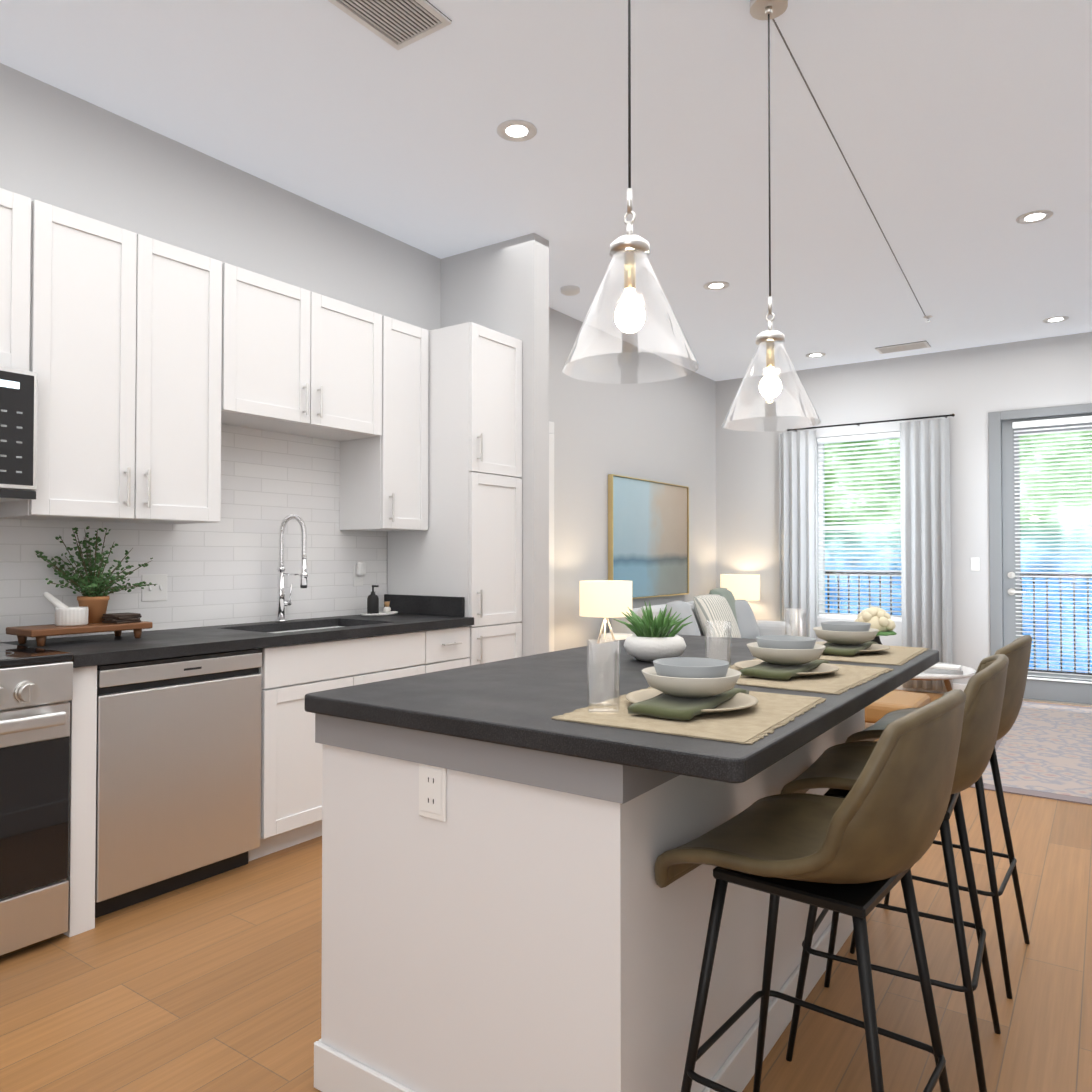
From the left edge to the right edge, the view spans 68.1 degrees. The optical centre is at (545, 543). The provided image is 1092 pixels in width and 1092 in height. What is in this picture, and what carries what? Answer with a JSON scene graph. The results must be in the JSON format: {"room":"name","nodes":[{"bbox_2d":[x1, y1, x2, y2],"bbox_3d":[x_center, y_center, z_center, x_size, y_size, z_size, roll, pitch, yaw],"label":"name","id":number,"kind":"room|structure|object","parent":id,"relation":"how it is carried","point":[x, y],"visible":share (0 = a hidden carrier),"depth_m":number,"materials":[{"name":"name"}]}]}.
{"room":"kitchen","nodes":[
{"label":"kitchen","id":0,"kind":"room"},
{"bbox_2d":[0,63,715,650],"bbox_3d":[-1.401,-0.247,4.104,0.150,3.100,11.400,-1,-1,35],"label":"wall","id":1,"kind":"structure","parent":0,"point":[64,149],"depth_m":4.54,"materials":[{"name":"grey paint"}]},
{"bbox_2d":[0,188,39,371],"bbox_3d":[-2.150,-0.903,2.603,0.331,0.618,0.762,-1,-1,35],"label":"upper cabinet","id":2,"kind":"object","parent":1,"relation":"attached to","point":[19,214],"depth_m":2.79,"materials":[{"name":"white wood"}]},
{"bbox_2d":[0,366,37,501],"bbox_3d":[-2.110,-0.372,2.565,0.429,0.436,0.760,-1,-1,35],"label":"microwave","id":3,"kind":"object","parent":2,"relation":"attached to","point":[18,431],"visible":1,"depth_m":2.72,"materials":[{"name":"silver metal"}]},
{"bbox_2d":[0,201,243,523],"bbox_3d":[-1.718,-0.646,3.218,0.331,1.110,0.869,-1,-1,35],"label":"upper cabinet","id":4,"kind":"object","parent":1,"relation":"attached to","point":[154,364],"depth_m":3.10,"materials":[{"name":"white wood"}]},
{"bbox_2d":[0,424,386,641],"bbox_3d":[-1.728,-0.113,3.494,0.008,0.987,2.829,-1,-1,35],"label":"tile backsplash","id":5,"kind":"structure","parent":1,"relation":"attached to","point":[224,571],"depth_m":3.85,"materials":[{"name":"white tile"}]},
{"bbox_2d":[141,574,166,601],"bbox_3d":[-1.697,0.194,3.511,0.017,0.116,0.115,-1,-1,35],"label":"light switch","id":6,"kind":"object","parent":5,"relation":"attached to","point":[158,592],"visible":0.9,"depth_m":3.51,"materials":[{"name":"white plastic"}]},
{"bbox_2d":[353,562,365,585],"bbox_3d":[-1.022,0.171,4.455,0.046,0.133,0.072,-1,-1,35],"label":"outlet","id":7,"kind":"object","parent":5,"relation":"attached to","point":[359,570],"visible":1,"depth_m":4.44,"materials":[{"name":"white plastic"}]},
{"bbox_2d":[240,269,387,439],"bbox_3d":[-1.243,-0.874,3.904,0.331,0.632,0.914,-1,-1,35],"label":"upper cabinet","id":8,"kind":"object","parent":1,"relation":"attached to","point":[315,365],"depth_m":3.82,"materials":[{"name":"white wood"}]},
{"bbox_2d":[333,317,428,530],"bbox_3d":[-0.900,-0.627,4.393,0.331,1.110,0.408,-1,-1,35],"label":"upper cabinet","id":9,"kind":"object","parent":1,"relation":"attached to","point":[384,483],"depth_m":4.31,"materials":[{"name":"white wood"}]},
{"bbox_2d":[384,594,463,617],"bbox_3d":[-0.680,0.342,4.465,0.590,0.105,0.020,-1,-1,35],"label":"backsplash","id":10,"kind":"structure","parent":1,"relation":"attached to","point":[404,604],"depth_m":4.44,"materials":[{"name":"black stone"}]},
{"bbox_2d":[549,421,553,651],"bbox_3d":[-0.243,0.208,5.609,0.019,2.240,1.045,-1,-1,35],"label":"door frame","id":11,"kind":"structure","parent":1,"relation":"attached to","point":[551,536],"depth_m":6.00,"materials":[{"name":"white wood"}]},
{"bbox_2d":[608,474,688,598],"bbox_3d":[0.957,-0.038,7.309,0.046,1.050,1.480,-1,-1,35],"label":"picture","id":12,"kind":"object","parent":1,"relation":"attached to","point":[648,538],"visible":0.88,"depth_m":7.24,"materials":[{"name":"gold metal"}]},
{"bbox_2d":[441,233,548,656],"bbox_3d":[-0.321,-0.234,4.893,0.720,3.100,0.150,-1,-1,35],"label":"wall","id":13,"kind":"structure","parent":0,"point":[502,287],"depth_m":4.70,"materials":[{"name":"grey paint"}]},
{"bbox_2d":[0,689,1091,1091],"bbox_3d":[0.404,1.312,2.820,4.650,0.060,11.400,-1,-1,35],"label":"floor","id":14,"kind":"structure","parent":0,"point":[210,985],"depth_m":2.31,"materials":[{"name":"brown wood"}]},
{"bbox_2d":[0,643,72,955],"bbox_3d":[-1.989,0.814,2.462,0.702,0.924,0.765,-1,-1,35],"label":"range","id":15,"kind":"object","parent":14,"relation":"on","point":[36,690],"visible":0.98,"depth_m":2.52,"materials":[{"name":"silver metal"}]},
{"bbox_2d":[95,648,261,917],"bbox_3d":[-1.567,0.853,3.138,0.620,0.869,0.635,-1,-1,35],"label":"dishwasher","id":16,"kind":"object","parent":14,"relation":"on","point":[178,774],"visible":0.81,"depth_m":2.93,"materials":[{"name":"silver metal"}]},
{"bbox_2d":[192,622,439,861],"bbox_3d":[-1.102,0.861,3.816,0.630,0.875,0.992,-1,-1,35],"label":"base cabinet","id":17,"kind":"object","parent":14,"relation":"on","point":[414,635],"depth_m":3.40,"materials":[{"name":"white wood"}]},
{"bbox_2d":[0,614,473,669],"bbox_3d":[-1.222,0.400,3.629,0.656,0.040,2.010,-1,-1,35],"label":"countertop","id":18,"kind":"structure","parent":17,"relation":"on","point":[103,649],"depth_m":3.28,"materials":[{"name":"black stone"}]},
{"bbox_2d":[6,621,152,645],"bbox_3d":[-1.765,0.340,3.074,0.210,0.062,0.440,-1,-1,35],"label":"serving board","id":19,"kind":"object","parent":18,"relation":"on","point":[40,633],"visible":0.92,"depth_m":2.97,"materials":[{"name":"brown wood"}]},
{"bbox_2d":[43,592,87,625],"bbox_3d":[-1.792,0.244,3.029,0.111,0.126,0.136,-1,-1,35],"label":"mortar","id":20,"kind":"object","parent":19,"relation":"on","point":[65,615],"visible":1,"depth_m":3.00,"materials":[{"name":"white ceramic"}]},
{"bbox_2d":[35,526,156,622],"bbox_3d":[-1.734,0.120,3.138,0.350,0.379,0.439,-1,-1,35],"label":"herb pot","id":21,"kind":"object","parent":19,"relation":"on","point":[94,598],"visible":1,"depth_m":3.15,"materials":[{"name":"brown ceramic"}]},
{"bbox_2d":[102,612,141,623],"bbox_3d":[-1.658,0.292,3.159,0.115,0.034,0.115,-1,-1,35],"label":"coasters","id":22,"kind":"object","parent":19,"relation":"on","point":[118,618],"visible":1,"depth_m":3.13,"materials":[{"name":"brown wood"}]},
{"bbox_2d":[275,514,307,621],"bbox_3d":[-1.223,0.121,3.933,0.217,0.527,0.088,-1,-1,35],"label":"faucet","id":23,"kind":"object","parent":18,"relation":"on","point":[282,602],"visible":1,"depth_m":3.95,"materials":[{"name":"silver metal"}]},
{"bbox_2d":[361,585,397,615],"bbox_3d":[-0.911,0.311,4.430,0.127,0.165,0.250,-1,-1,35],"label":"soap tray","id":24,"kind":"object","parent":18,"relation":"on","point":[372,604],"visible":1,"depth_m":4.38,"materials":[{"name":"black plastic"}]},
{"bbox_2d":[387,322,521,665],"bbox_3d":[-0.511,0.068,4.648,0.663,2.490,0.455,-1,-1,35],"label":"pantry","id":25,"kind":"object","parent":14,"relation":"on","point":[467,544],"visible":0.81,"depth_m":4.44,"materials":[{"name":"white wood"}]},
{"bbox_2d":[440,626,469,670],"bbox_3d":[-0.774,0.869,4.287,0.630,0.875,0.400,-1,-1,35],"label":"base cabinet","id":26,"kind":"object","parent":14,"relation":"on","point":[454,643],"depth_m":4.17,"materials":[{"name":"white wood"}]},
{"bbox_2d":[314,680,872,1091],"bbox_3d":[0.304,0.872,2.379,0.826,0.806,1.776,-1,-1,35],"label":"kitchen island","id":27,"kind":"object","parent":14,"relation":"on","point":[503,910],"depth_m":1.65,"materials":[{"name":"white paint"}]},
{"bbox_2d":[313,646,868,793],"bbox_3d":[0.304,0.438,2.386,0.824,0.075,1.774,-1,-1,35],"label":"island countertop","id":28,"kind":"structure","parent":27,"relation":"on","point":[499,721],"depth_m":1.67,"materials":[{"name":"black stone"}]},
{"bbox_2d":[614,600,691,661],"bbox_3d":[0.339,0.269,2.516,0.243,0.185,0.254,-1,-1,35],"label":"succulent bowl","id":29,"kind":"object","parent":28,"relation":"on","point":[650,640],"visible":1,"depth_m":2.45,"materials":[{"name":"white"}]},
{"bbox_2d":[551,657,825,744],"bbox_3d":[0.320,0.299,1.701,0.422,0.097,0.533,-1,-1,35],"label":"place setting","id":30,"kind":"object","parent":28,"relation":"on","point":[696,697],"visible":0.92,"depth_m":1.62,"materials":[{"name":"fabric"}]},
{"bbox_2d":[587,639,619,714],"bbox_3d":[0.117,0.271,1.648,0.068,0.145,0.068,-1,-1,35],"label":"tumbler","id":31,"kind":"object","parent":30,"relation":"on","point":[616,648],"visible":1,"depth_m":1.64,"materials":[{"name":"clear glass"}]},
{"bbox_2d":[729,635,893,694],"bbox_3d":[0.668,0.307,2.202,0.424,0.097,0.530,-1,-1,35],"label":"place setting","id":32,"kind":"object","parent":28,"relation":"on","point":[788,662],"visible":0.81,"depth_m":2.13,"materials":[{"name":"fabric"}]},
{"bbox_2d":[705,620,730,668],"bbox_3d":[0.454,0.279,2.132,0.068,0.145,0.068,-1,-1,35],"label":"tumbler","id":33,"kind":"object","parent":32,"relation":"on","point":[722,629],"visible":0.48,"depth_m":2.12,"materials":[{"name":"clear glass"}]},
{"bbox_2d":[813,621,929,664],"bbox_3d":[1.018,0.316,2.701,0.418,0.097,0.527,-1,-1,35],"label":"place setting","id":34,"kind":"object","parent":28,"relation":"on","point":[847,641],"visible":0.85,"depth_m":2.63,"materials":[{"name":"fabric"}]},
{"bbox_2d":[785,608,805,636],"bbox_3d":[0.820,0.288,2.657,0.068,0.145,0.068,-1,-1,35],"label":"tumbler","id":35,"kind":"object","parent":34,"relation":"on","point":[803,621],"visible":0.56,"depth_m":2.65,"materials":[{"name":"clear glass"}]},
{"bbox_2d":[854,607,896,644],"bbox_3d":[2.428,0.676,5.967,0.300,0.416,0.303,-1,-1,35],"label":"flower vase","id":36,"kind":"object","parent":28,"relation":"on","point":[880,620],"visible":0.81,"depth_m":5.90,"materials":[{"name":"white"}]},
{"bbox_2d":[597,588,790,642],"bbox_3d":[1.358,0.876,6.978,0.930,0.950,2.100,-1,-1,35],"label":"sofa","id":37,"kind":"object","parent":14,"relation":"on","point":[722,605],"visible":0.31,"depth_m":6.84,"materials":[{"name":"grey fabric"}]},
{"bbox_2d":[654,689,965,1091],"bbox_3d":[0.516,0.762,1.541,0.504,0.999,0.489,-1,-1,35],"label":"stool","id":38,"kind":"object","parent":14,"relation":"on","point":[858,852],"visible":1,"depth_m":1.40,"materials":[{"name":"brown leather"}]},
{"bbox_2d":[780,654,1008,1091],"bbox_3d":[0.891,0.771,2.049,0.500,0.999,0.486,-1,-1,35],"label":"stool","id":39,"kind":"object","parent":14,"relation":"on","point":[837,769],"visible":0.67,"depth_m":1.90,"materials":[{"name":"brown leather"}]},
{"bbox_2d":[865,691,929,738],"bbox_3d":[1.879,1.099,4.721,0.600,0.430,0.520,-1,-1,35],"label":"leather ottoman","id":40,"kind":"object","parent":14,"relation":"on","point":[879,709],"visible":0.1,"depth_m":4.48,"materials":[{"name":"brown leather"}]},
{"bbox_2d":[893,662,975,691],"bbox_3d":[2.593,1.108,5.747,0.820,0.453,0.820,-1,-1,35],"label":"coffee table","id":41,"kind":"object","parent":14,"relation":"on","point":[968,672],"visible":0.25,"depth_m":5.43,"materials":[{"name":"white stone"}]},
{"bbox_2d":[923,664,962,674],"bbox_3d":[2.694,0.853,5.493,0.242,0.046,0.174,0,-1,23],"label":"books","id":42,"kind":"object","parent":41,"relation":"on","point":[945,669],"visible":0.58,"depth_m":5.43,"materials":[{"name":"grey paper"}]},
{"bbox_2d":[845,635,1031,998],"bbox_3d":[1.249,0.779,2.553,0.497,0.999,0.482,-1,-1,35],"label":"stool","id":43,"kind":"object","parent":14,"relation":"on","point":[1017,652],"visible":0.48,"depth_m":2.37,"materials":[{"name":"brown leather"}]},
{"bbox_2d":[970,701,1091,804],"bbox_3d":[3.482,1.320,5.374,0.900,0.008,3.110,-1,-1,35],"label":"rug","id":44,"kind":"object","parent":14,"relation":"on","point":[1043,750],"visible":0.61,"depth_m":4.99,"materials":[{"name":"grey carpet"}]},
{"bbox_3d":[1.958,1.109,8.141,0.460,0.526,0.460,-1,-1,35],"label":"side table","id":45,"kind":"object","parent":14,"relation":"on","visible":0},
{"bbox_2d":[720,574,759,600],"bbox_3d":[1.958,0.580,8.149,0.390,0.528,0.390,-1,-1,35],"label":"table lamp","id":46,"kind":"object","parent":45,"relation":"on","point":[746,587],"visible":0.75,"depth_m":7.98,"materials":[{"name":"white fabric"}]},
{"bbox_3d":[0.442,1.073,5.967,0.460,0.526,0.460,-1,-1,35],"label":"side table","id":47,"kind":"object","parent":14,"relation":"on","visible":0},
{"bbox_2d":[579,580,631,643],"bbox_3d":[0.442,0.543,5.976,0.390,0.528,0.390,-1,-1,35],"label":"table lamp","id":48,"kind":"object","parent":47,"relation":"on","point":[605,599],"visible":0.96,"depth_m":5.81,"materials":[{"name":"white fabric"}]},
{"bbox_2d":[0,0,1091,380],"bbox_3d":[0.404,-1.847,2.873,4.650,0.062,11.400,-1,-1,35],"label":"ceiling","id":49,"kind":"structure","parent":0,"point":[960,130],"depth_m":3.59,"materials":[{"name":"white paint"}]},
{"bbox_2d":[328,0,451,49],"bbox_3d":[-0.544,-1.813,2.728,0.260,0.012,0.380,-1,-1,35],"label":"ceiling vent","id":50,"kind":"object","parent":49,"relation":"in","point":[398,24],"visible":1,"depth_m":2.78,"materials":[{"name":"grey metal"}]},
{"bbox_2d":[497,120,536,141],"bbox_3d":[-0.128,-1.802,3.535,0.176,0.008,0.176,-1,-1,35],"label":"recessed light","id":51,"kind":"object","parent":49,"relation":"in","point":[516,130],"visible":1,"depth_m":3.53,"materials":[{"name":"white"}]},
{"bbox_2d":[560,285,579,295],"bbox_3d":[0.168,-1.753,5.620,0.136,0.035,0.136,-1,-1,35],"label":"smoke detector","id":52,"kind":"object","parent":49,"relation":"attached to","point":[570,290],"visible":1,"depth_m":5.58,"materials":[{"name":"white plastic"}]},
{"bbox_2d":[562,0,698,383],"bbox_3d":[0.197,-1.121,1.908,0.320,1.424,0.320,-1,-1,35],"label":"pendant light","id":53,"kind":"object","parent":49,"relation":"hanging from","point":[629,249],"visible":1,"depth_m":1.89,"materials":[{"name":"clear glass"}]},
{"bbox_2d":[703,281,728,289],"bbox_3d":[1.171,-1.768,5.555,0.176,0.008,0.176,-1,-1,35],"label":"recessed light","id":54,"kind":"object","parent":49,"relation":"in","point":[717,285],"visible":1,"depth_m":5.55,"materials":[{"name":"white"}]},
{"bbox_2d":[721,0,821,431],"bbox_3d":[0.746,-1.107,2.695,0.320,1.424,0.320,-1,-1,35],"label":"pendant light","id":55,"kind":"object","parent":49,"relation":"hanging from","point":[770,386],"visible":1,"depth_m":2.68,"materials":[{"name":"clear glass"}]},
{"bbox_2d":[806,352,825,357],"bbox_3d":[2.489,-1.736,7.464,0.176,0.008,0.176,-1,-1,35],"label":"recessed light","id":56,"kind":"object","parent":49,"relation":"in","point":[814,355],"visible":0.98,"depth_m":7.46,"materials":[{"name":"white"}]},
{"bbox_2d":[875,341,930,353],"bbox_3d":[3.171,-1.739,7.184,0.420,0.012,0.220,-1,-1,35],"label":"ceiling vent","id":57,"kind":"object","parent":49,"relation":"in","point":[904,347],"visible":0.98,"depth_m":7.16,"materials":[{"name":"grey metal"}]},
{"bbox_2d":[923,315,932,322],"bbox_3d":[2.967,-1.738,6.278,0.068,0.043,0.068,-1,-1,35],"label":"sprinkler","id":58,"kind":"object","parent":49,"relation":"attached to","point":[928,317],"visible":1,"depth_m":6.27,"materials":[{"name":"white metal"}]},
{"bbox_2d":[1016,210,1053,223],"bbox_3d":[2.679,-1.787,4.431,0.176,0.008,0.176,-1,-1,35],"label":"recessed light","id":59,"kind":"object","parent":49,"relation":"in","point":[1036,216],"visible":1,"depth_m":4.42,"materials":[{"name":"white"}]},
{"bbox_2d":[1042,316,1068,322],"bbox_3d":[4.003,-1.755,6.348,0.176,0.008,0.176,-1,-1,35],"label":"recessed light","id":60,"kind":"object","parent":49,"relation":"in","point":[1056,319],"visible":0.98,"depth_m":6.34,"materials":[{"name":"white"}]},
{"bbox_2d":[716,332,1091,683],"bbox_3d":[3.626,-0.191,7.426,4.300,3.100,0.200,-1,-1,35],"label":"wall","id":61,"kind":"structure","parent":0,"point":[970,388],"depth_m":7.46,"materials":[{"name":"grey paint"}]},
{"bbox_2d":[817,432,901,621],"bbox_3d":[3.036,-0.155,7.795,0.808,1.778,0.129,-1,-1,35],"label":"window","id":62,"kind":"structure","parent":61,"relation":"in","point":[822,527],"depth_m":7.80,"materials":[{"name":"white"}]},
{"bbox_2d":[779,414,954,691],"bbox_3d":[3.002,0.088,7.665,1.600,2.479,0.112,-1,-1,35],"label":"curtains","id":63,"kind":"object","parent":61,"relation":"attached to","point":[925,535],"visible":0.83,"depth_m":7.41,"materials":[{"name":"grey fabric"}]},
{"bbox_2d":[896,683,966,693],"bbox_3d":[2.860,1.315,7.804,2.519,0.100,0.013,-1,-1,35],"label":"baseboard","id":64,"kind":"structure","parent":61,"relation":"attached to","point":[962,687],"depth_m":7.32,"materials":[{"name":"white paint"}]},
{"bbox_2d":[970,558,979,570],"bbox_3d":[3.805,0.185,7.168,0.072,0.118,0.008,-1,-1,35],"label":"switch plate","id":65,"kind":"object","parent":61,"relation":"attached to","point":[975,564],"visible":1,"depth_m":7.16,"materials":[{"name":"white plastic"}]},
{"bbox_2d":[988,403,1091,706],"bbox_3d":[4.381,0.097,6.842,1.090,2.505,0.167,-1,-1,35],"label":"patio door","id":66,"kind":"structure","parent":61,"relation":"attached to","point":[1006,429],"depth_m":6.94,"materials":[{"name":"grey paint"}]},
{"label":"outside","id":67,"kind":"structure","parent":0,"visible":0},
{"bbox_2d":[824,431,1091,672],"bbox_3d":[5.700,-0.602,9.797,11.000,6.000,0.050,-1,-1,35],"label":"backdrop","id":68,"kind":"structure","parent":67,"point":[1021,558],"depth_m":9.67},
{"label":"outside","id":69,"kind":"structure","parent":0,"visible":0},
{"bbox_3d":[4.001,1.432,7.936,4.300,0.110,1.090,-1,-1,35],"label":"balcony","id":70,"kind":"object","parent":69,"visible":0},
{"bbox_2d":[825,571,1091,674],"bbox_3d":[4.255,0.839,8.311,4.300,1.070,0.040,-1,-1,35],"label":"railing","id":71,"kind":"object","parent":70,"relation":"on","point":[1022,574],"depth_m":7.90,"materials":[{"name":"black metal"}]}
]}

